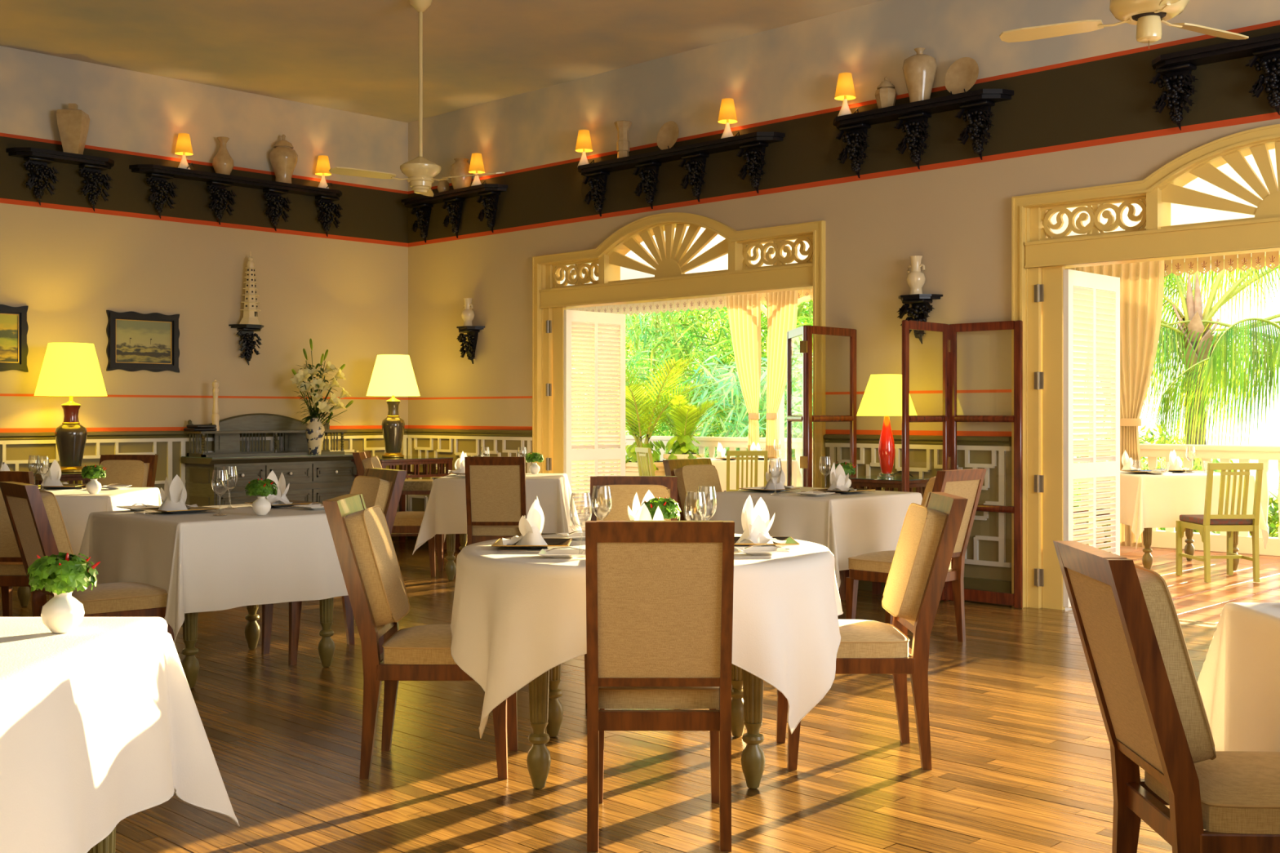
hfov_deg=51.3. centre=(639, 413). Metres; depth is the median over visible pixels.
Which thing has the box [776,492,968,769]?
dining chair
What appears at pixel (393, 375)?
table lamp
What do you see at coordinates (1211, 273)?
coconut palm
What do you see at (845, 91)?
lamp
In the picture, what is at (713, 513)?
wine glass
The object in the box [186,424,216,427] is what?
folder
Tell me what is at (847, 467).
flower vase
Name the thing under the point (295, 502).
square plate
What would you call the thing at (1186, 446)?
wine glass
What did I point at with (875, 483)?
side table
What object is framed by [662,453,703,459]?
planter
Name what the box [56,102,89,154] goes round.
vase
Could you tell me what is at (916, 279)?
vase
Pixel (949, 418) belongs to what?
folding screen
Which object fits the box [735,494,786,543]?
napkin
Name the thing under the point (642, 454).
chair
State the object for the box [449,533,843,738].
tablecloth
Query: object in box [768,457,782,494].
wine glass
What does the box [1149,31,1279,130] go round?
wall shelf
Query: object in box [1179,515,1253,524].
seat cushion
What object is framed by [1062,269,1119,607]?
shutter
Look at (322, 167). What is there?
lamp
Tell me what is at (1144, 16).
vent
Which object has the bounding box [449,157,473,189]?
jar
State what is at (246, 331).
wall bracket
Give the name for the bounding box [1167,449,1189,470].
napkin
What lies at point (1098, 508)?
seat cushion
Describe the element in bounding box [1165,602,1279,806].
tablecloth
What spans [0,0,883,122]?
ceiling
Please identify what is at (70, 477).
side table
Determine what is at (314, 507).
plate
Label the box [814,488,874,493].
square plate
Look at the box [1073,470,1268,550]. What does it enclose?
tablecloth
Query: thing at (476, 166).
lamp
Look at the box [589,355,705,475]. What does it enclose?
potted palm
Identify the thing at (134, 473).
cushion
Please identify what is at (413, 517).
seat cushion
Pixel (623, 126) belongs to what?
vase
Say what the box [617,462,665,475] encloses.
planter
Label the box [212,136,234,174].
bottle vase
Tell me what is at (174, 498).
napkin
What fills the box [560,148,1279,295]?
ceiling
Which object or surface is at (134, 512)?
knife
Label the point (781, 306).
curtain
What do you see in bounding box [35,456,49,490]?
wine glass
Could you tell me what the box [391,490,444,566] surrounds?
dining chair
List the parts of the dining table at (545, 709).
table leg, table leg, table leg, table leg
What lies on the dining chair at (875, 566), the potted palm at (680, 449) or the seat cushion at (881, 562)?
the seat cushion at (881, 562)
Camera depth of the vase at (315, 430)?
12.07 m
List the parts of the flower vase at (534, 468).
pot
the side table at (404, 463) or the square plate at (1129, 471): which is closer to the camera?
the square plate at (1129, 471)
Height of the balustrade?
0.962 m
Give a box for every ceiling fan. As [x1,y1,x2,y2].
[328,0,505,196]
[999,0,1248,48]
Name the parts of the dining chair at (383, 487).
leg, leg, leg, rail, leg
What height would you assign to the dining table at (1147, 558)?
0.760 m
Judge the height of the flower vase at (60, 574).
0.174 m
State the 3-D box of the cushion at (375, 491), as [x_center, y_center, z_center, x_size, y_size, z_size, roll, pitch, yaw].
[-1.462,0.541,7.063,0.177,0.408,0.340,0,0,-36]
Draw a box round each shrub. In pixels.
[1073,482,1097,526]
[1076,418,1253,533]
[1141,444,1276,537]
[1238,488,1279,537]
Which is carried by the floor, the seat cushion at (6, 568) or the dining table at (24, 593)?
the dining table at (24, 593)
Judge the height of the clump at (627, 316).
5.306 m
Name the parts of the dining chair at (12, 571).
leg, rail, panel, rail, seat frame, leg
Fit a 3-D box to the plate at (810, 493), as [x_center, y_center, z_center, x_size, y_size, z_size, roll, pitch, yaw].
[1.030,0.473,7.820,0.164,0.019,0.164,0,0,44]
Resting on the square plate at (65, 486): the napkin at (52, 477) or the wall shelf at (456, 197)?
the napkin at (52, 477)
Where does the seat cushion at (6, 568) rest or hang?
on the dining chair at (12, 571)
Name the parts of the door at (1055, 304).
fret frame, fret panel, sun rail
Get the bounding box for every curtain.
[726,293,760,456]
[765,289,797,457]
[1078,260,1164,547]
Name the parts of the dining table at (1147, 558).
table leg, table leg, table leg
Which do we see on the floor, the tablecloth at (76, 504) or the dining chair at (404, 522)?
the dining chair at (404, 522)
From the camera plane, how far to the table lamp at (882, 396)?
8.81 m
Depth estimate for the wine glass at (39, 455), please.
8.50 m
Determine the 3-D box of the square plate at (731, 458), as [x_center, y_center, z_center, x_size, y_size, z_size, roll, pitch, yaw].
[0.920,0.472,13.900,0.270,0.021,0.270,0,0,0]
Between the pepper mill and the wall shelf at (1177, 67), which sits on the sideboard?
the pepper mill
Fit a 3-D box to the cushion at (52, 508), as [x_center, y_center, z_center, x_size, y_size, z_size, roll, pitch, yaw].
[-2.569,0.541,5.788,0.177,0.408,0.340,0,0,-40]
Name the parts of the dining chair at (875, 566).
leg, leg, seat frame, leg, rail, panel, rail, leg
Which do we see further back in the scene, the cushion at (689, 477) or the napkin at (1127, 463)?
the napkin at (1127, 463)
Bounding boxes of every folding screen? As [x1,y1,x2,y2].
[786,325,856,591]
[902,320,1022,608]
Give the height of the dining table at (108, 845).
0.760 m
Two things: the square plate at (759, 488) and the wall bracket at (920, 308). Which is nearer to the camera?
the square plate at (759, 488)
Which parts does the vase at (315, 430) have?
lily flower, lily flower, stem, lily flower, stem, lily flower, lily flower, lily flower, lily flower, lily flower, lily flower, lily flower, lily flower, lily flower, lily flower, lily flower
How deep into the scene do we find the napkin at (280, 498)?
6.95 m
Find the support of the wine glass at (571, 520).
on the tablecloth at (517, 617)
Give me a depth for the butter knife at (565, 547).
4.48 m
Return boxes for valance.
[566,250,1279,315]
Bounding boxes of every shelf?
[5,146,114,211]
[128,164,342,236]
[183,429,346,433]
[401,183,507,242]
[577,131,785,216]
[833,88,1013,177]
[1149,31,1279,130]
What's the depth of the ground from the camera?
70.93 m
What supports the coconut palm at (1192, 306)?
on the ground
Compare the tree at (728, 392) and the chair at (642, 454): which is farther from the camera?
the tree at (728, 392)
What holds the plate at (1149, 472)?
on the tablecloth at (1147, 500)
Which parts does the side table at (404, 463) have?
leg, leg, glass, apron rail, apron rail, leg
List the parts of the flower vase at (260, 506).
pot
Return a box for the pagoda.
[239,252,262,324]
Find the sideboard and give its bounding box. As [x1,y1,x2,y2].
[180,413,356,506]
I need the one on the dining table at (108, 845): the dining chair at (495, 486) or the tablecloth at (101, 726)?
the tablecloth at (101, 726)
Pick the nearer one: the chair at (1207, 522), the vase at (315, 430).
the chair at (1207, 522)
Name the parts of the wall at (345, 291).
wainscot rail, skirting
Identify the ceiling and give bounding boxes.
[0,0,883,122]
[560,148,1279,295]
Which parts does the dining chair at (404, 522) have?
leg, rail, seat frame, leg, leg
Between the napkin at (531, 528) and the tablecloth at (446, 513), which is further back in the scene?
the tablecloth at (446, 513)
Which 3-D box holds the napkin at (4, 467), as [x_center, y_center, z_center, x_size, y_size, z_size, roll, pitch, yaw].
[-3.919,0.386,8.300,0.154,0.180,0.188,0,0,0]
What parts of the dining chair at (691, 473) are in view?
leg, rail, leg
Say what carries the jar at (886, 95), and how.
on the wall shelf at (979, 102)
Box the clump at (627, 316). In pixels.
[571,301,734,493]
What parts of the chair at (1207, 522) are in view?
leg, rail, leg, leg, rail, rail, slat frame, rail, leg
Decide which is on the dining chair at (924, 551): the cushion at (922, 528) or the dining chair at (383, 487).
the cushion at (922, 528)
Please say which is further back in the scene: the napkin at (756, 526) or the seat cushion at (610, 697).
the napkin at (756, 526)
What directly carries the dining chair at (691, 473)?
on the floor
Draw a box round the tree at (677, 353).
[599,293,813,460]
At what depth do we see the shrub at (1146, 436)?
19.24 m
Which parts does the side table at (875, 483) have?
leg, apron rail, leg, glass, leg, apron rail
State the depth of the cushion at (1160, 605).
2.76 m
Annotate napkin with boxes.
[0,462,9,471]
[37,459,68,486]
[156,474,198,511]
[265,470,293,505]
[448,451,467,473]
[502,497,547,548]
[627,489,654,520]
[634,503,664,520]
[715,443,730,458]
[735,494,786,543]
[747,441,764,457]
[764,461,793,489]
[826,462,857,492]
[1120,450,1141,471]
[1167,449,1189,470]
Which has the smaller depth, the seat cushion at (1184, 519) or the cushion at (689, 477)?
the cushion at (689, 477)
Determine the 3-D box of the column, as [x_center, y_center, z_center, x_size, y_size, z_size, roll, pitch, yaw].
[1.591,-0.080,15.354,0.945,2.660,0.160,0,0,44]
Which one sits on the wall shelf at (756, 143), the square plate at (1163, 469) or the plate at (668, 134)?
the plate at (668, 134)
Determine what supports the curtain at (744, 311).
hanging from the ceiling at (1180, 214)
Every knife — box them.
[133,511,155,515]
[497,550,540,551]
[546,546,585,551]
[567,530,585,535]
[743,544,781,549]
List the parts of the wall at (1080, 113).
skirting, wainscot rail, wainscot rail, skirting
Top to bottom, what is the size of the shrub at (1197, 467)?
1.503 m
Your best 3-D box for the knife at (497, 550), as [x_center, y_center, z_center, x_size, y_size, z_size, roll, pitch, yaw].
[-0.388,0.478,4.629,0.215,0.006,0.014,0,0,0]
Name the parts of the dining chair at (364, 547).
rail, leg, panel, leg, rail, seat frame, leg, leg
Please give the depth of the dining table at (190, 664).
6.54 m
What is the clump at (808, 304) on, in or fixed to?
on the ground
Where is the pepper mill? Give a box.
[211,378,219,431]
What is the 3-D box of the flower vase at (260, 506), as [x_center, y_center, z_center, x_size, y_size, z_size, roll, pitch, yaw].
[-1.801,0.396,6.342,0.151,0.174,0.155,0,0,-13]
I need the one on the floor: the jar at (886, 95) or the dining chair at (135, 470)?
the dining chair at (135, 470)
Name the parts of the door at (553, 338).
fret panel, sun rail, fret frame, fret panel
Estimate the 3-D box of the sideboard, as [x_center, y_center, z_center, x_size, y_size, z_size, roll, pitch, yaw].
[-3.255,0.624,11.884,0.555,1.251,1.500,0,0,44]
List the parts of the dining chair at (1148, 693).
rail, leg, panel, rail, leg, seat frame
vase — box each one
[26,551,100,633]
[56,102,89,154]
[80,464,106,493]
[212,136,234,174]
[244,478,277,515]
[289,338,353,454]
[461,297,474,325]
[524,452,543,474]
[613,120,631,158]
[640,497,681,520]
[835,462,856,488]
[902,47,937,102]
[906,255,925,294]
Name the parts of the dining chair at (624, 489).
leg, leg, rail, leg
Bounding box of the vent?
[1131,12,1166,21]
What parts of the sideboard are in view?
panel, gallery post, gallery panel, cupboard door, moulding, drawer, moulding, moulding, moulding, crest moulding, gallery rail, glass, gallery post, waist moulding, drawer, cupboard door, moulding, moulding, gallery panel, moulding, moulding, cupboard door, moulding, moulding, drawer, moulding, moulding, gallery post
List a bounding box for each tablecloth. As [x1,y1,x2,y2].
[0,617,239,852]
[39,487,161,556]
[78,503,348,644]
[412,473,582,555]
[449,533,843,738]
[696,457,802,492]
[700,486,922,589]
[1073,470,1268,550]
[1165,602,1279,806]
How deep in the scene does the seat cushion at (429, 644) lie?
4.57 m
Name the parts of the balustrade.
foot rail, handrail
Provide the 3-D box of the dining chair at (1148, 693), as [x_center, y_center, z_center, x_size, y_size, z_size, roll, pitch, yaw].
[1.286,0.774,2.923,0.642,0.951,0.426,0,0,2]
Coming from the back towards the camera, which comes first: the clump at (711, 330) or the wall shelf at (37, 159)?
the clump at (711, 330)
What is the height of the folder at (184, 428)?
0.026 m
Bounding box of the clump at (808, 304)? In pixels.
[726,297,813,454]
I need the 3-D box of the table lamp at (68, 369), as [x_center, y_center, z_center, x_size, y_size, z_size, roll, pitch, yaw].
[-4.476,-0.044,10.491,0.530,1.010,0.530,0,0,44]
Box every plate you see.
[37,484,86,488]
[102,484,132,488]
[116,504,159,511]
[142,506,219,513]
[245,500,318,507]
[293,504,324,510]
[455,474,465,477]
[491,537,572,549]
[537,549,585,558]
[555,532,585,540]
[656,120,679,150]
[714,457,736,459]
[733,537,799,546]
[733,546,789,555]
[738,486,799,492]
[757,457,777,459]
[796,491,835,496]
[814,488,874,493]
[944,57,978,94]
[1120,470,1164,473]
[1144,471,1172,474]
[1153,468,1198,472]
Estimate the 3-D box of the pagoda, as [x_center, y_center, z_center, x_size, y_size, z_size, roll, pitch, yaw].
[-3.494,-1.126,11.965,0.210,0.662,0.182,0,0,24]
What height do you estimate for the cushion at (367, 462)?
0.408 m
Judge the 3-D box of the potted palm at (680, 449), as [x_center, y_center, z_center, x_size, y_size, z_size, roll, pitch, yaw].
[0.569,0.512,16.206,1.063,1.456,0.859,0,0,44]
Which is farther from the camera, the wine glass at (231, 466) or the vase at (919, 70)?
the vase at (919, 70)
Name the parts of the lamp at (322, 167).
lamp shade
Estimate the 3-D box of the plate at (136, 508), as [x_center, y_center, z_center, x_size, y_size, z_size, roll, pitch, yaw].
[-2.500,0.473,6.660,0.164,0.019,0.164,0,0,44]
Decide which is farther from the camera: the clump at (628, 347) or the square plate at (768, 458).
the clump at (628, 347)
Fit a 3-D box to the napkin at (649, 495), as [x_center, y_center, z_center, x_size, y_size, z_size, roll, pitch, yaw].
[0.025,0.386,5.230,0.188,0.180,0.154,0,0,10]
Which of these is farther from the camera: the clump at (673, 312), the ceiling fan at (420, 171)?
the clump at (673, 312)
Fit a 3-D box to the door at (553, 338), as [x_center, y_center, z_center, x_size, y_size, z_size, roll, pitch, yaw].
[0.472,-0.186,11.095,3.196,2.872,0.850,0,0,44]
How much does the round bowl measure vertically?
0.130 m
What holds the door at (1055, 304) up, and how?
in the wall at (1080, 113)
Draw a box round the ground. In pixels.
[1073,435,1279,533]
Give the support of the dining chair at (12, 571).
on the floor
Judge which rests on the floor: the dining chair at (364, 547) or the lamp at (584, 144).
the dining chair at (364, 547)
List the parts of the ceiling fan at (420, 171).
blade, rod, motor, blade, blade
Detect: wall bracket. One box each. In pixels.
[228,324,263,364]
[456,325,484,364]
[897,293,942,343]
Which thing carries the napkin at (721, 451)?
on the square plate at (731, 458)
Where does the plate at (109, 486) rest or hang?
on the tablecloth at (76, 504)
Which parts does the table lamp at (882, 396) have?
lamp shade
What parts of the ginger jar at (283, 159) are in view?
lid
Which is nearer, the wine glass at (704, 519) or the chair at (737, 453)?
the wine glass at (704, 519)
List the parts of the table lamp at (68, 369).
lamp shade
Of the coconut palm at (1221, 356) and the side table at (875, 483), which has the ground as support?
the coconut palm at (1221, 356)
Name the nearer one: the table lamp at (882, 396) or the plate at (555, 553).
the plate at (555, 553)
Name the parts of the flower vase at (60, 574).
pot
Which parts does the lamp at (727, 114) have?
lamp shade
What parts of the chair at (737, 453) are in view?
leg, rail, slat frame, leg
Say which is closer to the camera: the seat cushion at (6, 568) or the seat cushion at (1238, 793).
the seat cushion at (1238, 793)
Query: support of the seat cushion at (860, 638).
on the dining chair at (924, 551)
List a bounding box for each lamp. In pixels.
[34,342,106,472]
[174,133,193,169]
[315,155,332,188]
[366,354,420,457]
[468,152,486,186]
[575,129,594,167]
[717,97,739,138]
[834,72,858,115]
[856,373,916,478]
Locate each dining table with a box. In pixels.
[17,586,31,607]
[87,826,115,852]
[181,597,334,688]
[444,533,555,580]
[526,664,765,789]
[1103,528,1239,571]
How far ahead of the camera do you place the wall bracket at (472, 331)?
12.49 m
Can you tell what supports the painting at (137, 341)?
attached to the wall at (345, 291)
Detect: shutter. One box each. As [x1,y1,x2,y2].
[563,309,625,533]
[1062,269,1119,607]
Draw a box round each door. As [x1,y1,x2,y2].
[532,212,825,534]
[1011,124,1279,626]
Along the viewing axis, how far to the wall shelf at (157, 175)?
11.81 m
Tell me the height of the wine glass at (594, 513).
0.215 m
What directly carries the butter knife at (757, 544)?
on the plate at (762, 550)
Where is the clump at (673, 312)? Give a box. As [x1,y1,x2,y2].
[602,311,767,453]
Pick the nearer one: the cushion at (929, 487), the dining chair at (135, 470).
the cushion at (929, 487)
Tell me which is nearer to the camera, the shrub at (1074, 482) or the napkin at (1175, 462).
the napkin at (1175, 462)
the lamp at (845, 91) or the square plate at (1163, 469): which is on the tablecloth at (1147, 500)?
the square plate at (1163, 469)
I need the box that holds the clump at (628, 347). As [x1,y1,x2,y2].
[571,312,678,493]
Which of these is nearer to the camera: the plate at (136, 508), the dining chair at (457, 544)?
the plate at (136, 508)
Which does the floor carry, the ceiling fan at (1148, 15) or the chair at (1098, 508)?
the chair at (1098, 508)
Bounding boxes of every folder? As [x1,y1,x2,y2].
[183,427,216,431]
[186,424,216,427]
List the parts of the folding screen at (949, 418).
screen panel, screen panel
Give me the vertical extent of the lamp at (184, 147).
0.315 m
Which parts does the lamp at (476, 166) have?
lamp shade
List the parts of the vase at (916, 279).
handle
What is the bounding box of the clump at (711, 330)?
[653,305,813,450]
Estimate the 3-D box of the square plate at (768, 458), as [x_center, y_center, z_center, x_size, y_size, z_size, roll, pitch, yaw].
[1.300,0.472,14.000,0.270,0.021,0.270,0,0,0]
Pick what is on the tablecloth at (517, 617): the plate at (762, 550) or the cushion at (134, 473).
the plate at (762, 550)
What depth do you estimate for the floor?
4.82 m
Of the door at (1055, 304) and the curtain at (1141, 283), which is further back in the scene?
the curtain at (1141, 283)
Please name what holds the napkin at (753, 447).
on the square plate at (768, 458)
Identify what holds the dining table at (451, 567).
on the floor
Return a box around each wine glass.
[27,455,40,479]
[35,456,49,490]
[211,470,228,515]
[222,466,237,509]
[568,492,591,557]
[591,485,612,520]
[684,491,706,520]
[696,485,716,520]
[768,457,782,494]
[819,456,831,488]
[1185,446,1195,472]
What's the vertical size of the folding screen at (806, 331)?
1.846 m
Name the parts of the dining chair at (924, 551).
leg, leg, seat frame, rail, leg, panel, leg, rail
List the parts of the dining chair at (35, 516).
rail, leg, panel, leg, rail, seat frame, leg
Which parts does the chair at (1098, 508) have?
rail, leg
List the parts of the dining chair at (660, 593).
leg, leg, seat frame, rail, panel, rail, leg, leg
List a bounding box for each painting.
[0,304,28,372]
[106,310,179,373]
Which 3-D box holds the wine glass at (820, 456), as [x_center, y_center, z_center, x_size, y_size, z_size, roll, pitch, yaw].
[1.155,0.376,8.300,0.077,0.215,0.077,0,0,44]
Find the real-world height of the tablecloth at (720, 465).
0.578 m
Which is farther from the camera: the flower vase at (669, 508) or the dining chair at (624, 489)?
the dining chair at (624, 489)
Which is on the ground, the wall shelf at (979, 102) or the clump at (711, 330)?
the clump at (711, 330)
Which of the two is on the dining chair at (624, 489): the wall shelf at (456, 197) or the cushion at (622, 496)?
the cushion at (622, 496)
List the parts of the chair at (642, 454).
leg, rail, slat frame, leg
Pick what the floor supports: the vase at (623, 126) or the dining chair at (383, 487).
the dining chair at (383, 487)
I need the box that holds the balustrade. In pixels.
[571,435,1279,555]
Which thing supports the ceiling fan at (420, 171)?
hanging from the ceiling at (358, 56)
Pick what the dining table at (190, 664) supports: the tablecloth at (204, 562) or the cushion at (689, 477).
the tablecloth at (204, 562)
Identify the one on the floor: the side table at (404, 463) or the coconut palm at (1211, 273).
the side table at (404, 463)
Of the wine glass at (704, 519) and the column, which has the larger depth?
the column
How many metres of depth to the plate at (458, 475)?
10.01 m
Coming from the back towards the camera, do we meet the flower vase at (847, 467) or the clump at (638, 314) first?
the clump at (638, 314)
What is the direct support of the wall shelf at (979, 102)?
attached to the wall at (1080, 113)
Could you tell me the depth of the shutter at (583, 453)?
12.00 m
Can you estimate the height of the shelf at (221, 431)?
0.020 m
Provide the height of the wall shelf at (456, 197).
0.425 m
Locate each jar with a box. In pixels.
[269,134,297,183]
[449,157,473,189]
[875,76,897,108]
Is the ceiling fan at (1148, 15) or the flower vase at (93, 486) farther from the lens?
the flower vase at (93, 486)
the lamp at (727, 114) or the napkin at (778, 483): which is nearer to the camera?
the napkin at (778, 483)
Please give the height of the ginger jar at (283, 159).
0.455 m
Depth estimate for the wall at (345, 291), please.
11.64 m
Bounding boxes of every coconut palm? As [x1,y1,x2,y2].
[1081,257,1279,466]
[1137,317,1279,465]
[1158,254,1279,342]
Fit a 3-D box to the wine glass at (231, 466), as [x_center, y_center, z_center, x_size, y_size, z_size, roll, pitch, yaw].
[-2.080,0.376,6.760,0.077,0.215,0.077,0,0,44]
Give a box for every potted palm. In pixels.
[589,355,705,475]
[644,395,735,459]
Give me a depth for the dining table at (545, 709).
4.42 m
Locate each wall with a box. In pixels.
[0,45,408,540]
[407,0,1279,627]
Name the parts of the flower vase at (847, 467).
pot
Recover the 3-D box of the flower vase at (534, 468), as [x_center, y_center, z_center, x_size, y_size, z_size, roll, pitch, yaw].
[-0.847,0.396,10.678,0.155,0.174,0.151,0,0,-37]
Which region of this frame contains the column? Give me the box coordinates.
[760,295,812,457]
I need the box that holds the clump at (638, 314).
[573,314,679,493]
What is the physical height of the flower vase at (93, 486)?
0.174 m
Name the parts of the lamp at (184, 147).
lamp shade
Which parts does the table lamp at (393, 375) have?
lamp shade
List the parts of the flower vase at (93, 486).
pot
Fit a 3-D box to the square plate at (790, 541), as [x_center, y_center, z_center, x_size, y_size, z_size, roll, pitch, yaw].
[0.430,0.472,4.860,0.270,0.021,0.270,0,0,0]
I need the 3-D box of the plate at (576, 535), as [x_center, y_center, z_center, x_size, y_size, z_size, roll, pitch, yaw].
[-0.220,0.473,5.120,0.164,0.019,0.164,0,0,-20]
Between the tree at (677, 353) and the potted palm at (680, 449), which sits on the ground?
the tree at (677, 353)
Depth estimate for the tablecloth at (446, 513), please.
9.86 m
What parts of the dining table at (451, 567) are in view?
table leg, table leg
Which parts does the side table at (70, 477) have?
apron rail, glass, apron rail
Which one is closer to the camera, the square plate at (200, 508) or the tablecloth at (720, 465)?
the square plate at (200, 508)
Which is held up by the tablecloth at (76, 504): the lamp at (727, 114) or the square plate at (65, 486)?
the square plate at (65, 486)
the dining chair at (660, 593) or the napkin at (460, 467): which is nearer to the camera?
the dining chair at (660, 593)
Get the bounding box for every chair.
[0,471,76,617]
[0,481,175,646]
[97,454,158,487]
[261,467,406,665]
[322,493,518,779]
[352,451,443,577]
[435,533,460,550]
[464,457,526,545]
[584,475,677,703]
[585,520,734,851]
[635,447,654,475]
[662,457,722,520]
[724,450,768,491]
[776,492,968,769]
[845,468,986,642]
[1053,541,1279,852]
[1073,508,1111,552]
[1176,462,1262,582]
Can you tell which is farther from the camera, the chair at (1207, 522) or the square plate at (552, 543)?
the chair at (1207, 522)
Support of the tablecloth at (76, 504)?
on the dining table at (24, 593)
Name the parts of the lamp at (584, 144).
lamp shade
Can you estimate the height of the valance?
0.248 m
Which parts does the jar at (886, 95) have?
lid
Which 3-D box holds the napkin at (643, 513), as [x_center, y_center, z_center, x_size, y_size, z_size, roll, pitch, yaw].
[0.030,0.386,4.369,0.188,0.180,0.154,0,0,0]
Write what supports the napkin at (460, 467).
on the square plate
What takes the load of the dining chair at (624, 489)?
on the floor
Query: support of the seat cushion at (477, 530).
on the dining chair at (495, 486)
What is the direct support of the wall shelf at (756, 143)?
attached to the wall at (1080, 113)
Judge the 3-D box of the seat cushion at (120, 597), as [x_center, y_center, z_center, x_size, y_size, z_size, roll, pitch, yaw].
[-2.363,0.813,5.958,0.443,0.090,0.410,0,0,-40]
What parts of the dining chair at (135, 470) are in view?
leg, rail, leg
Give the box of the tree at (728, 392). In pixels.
[678,351,813,473]
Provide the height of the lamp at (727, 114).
0.315 m
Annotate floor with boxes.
[0,508,1279,852]
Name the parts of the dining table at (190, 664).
table leg, table leg, table leg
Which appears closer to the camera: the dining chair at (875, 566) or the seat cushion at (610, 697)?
the seat cushion at (610, 697)
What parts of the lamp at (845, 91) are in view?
lamp shade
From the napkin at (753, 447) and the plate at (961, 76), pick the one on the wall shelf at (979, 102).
the plate at (961, 76)
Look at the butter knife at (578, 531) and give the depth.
5.10 m
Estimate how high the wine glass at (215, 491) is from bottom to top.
0.215 m
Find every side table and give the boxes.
[32,471,97,488]
[351,455,453,542]
[840,475,930,599]
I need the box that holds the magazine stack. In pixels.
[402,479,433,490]
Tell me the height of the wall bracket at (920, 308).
0.330 m
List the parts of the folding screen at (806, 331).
screen panel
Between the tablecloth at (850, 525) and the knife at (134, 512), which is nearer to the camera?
the knife at (134, 512)
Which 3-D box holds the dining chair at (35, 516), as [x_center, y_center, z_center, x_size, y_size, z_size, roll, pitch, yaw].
[-2.437,0.774,5.897,0.642,0.951,0.426,0,0,-40]
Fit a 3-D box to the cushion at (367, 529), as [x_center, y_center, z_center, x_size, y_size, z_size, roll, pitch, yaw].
[-0.935,0.541,4.760,0.177,0.408,0.340,0,0,0]
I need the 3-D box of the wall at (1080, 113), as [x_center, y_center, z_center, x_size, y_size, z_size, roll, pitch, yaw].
[2.830,-0.775,8.368,14.750,4.250,0.245,0,0,44]
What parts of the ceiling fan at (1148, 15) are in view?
blade, motor, blade, blade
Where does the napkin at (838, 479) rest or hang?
on the square plate at (857, 491)
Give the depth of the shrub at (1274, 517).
13.87 m
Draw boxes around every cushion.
[0,562,26,575]
[40,491,71,554]
[48,582,167,614]
[97,460,148,487]
[344,506,408,626]
[350,476,391,513]
[362,457,382,469]
[382,624,456,664]
[393,511,424,525]
[472,525,521,535]
[597,485,669,520]
[599,686,719,709]
[675,465,721,520]
[836,619,908,657]
[848,550,951,573]
[882,504,946,621]
[922,477,935,506]
[1073,508,1110,515]
[1135,567,1213,763]
[1144,751,1279,834]
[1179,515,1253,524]
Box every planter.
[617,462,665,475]
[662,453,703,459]
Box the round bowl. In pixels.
[437,179,449,192]
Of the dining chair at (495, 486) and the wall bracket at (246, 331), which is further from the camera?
the wall bracket at (246, 331)
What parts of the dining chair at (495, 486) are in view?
leg, rail, rail, panel, seat frame, leg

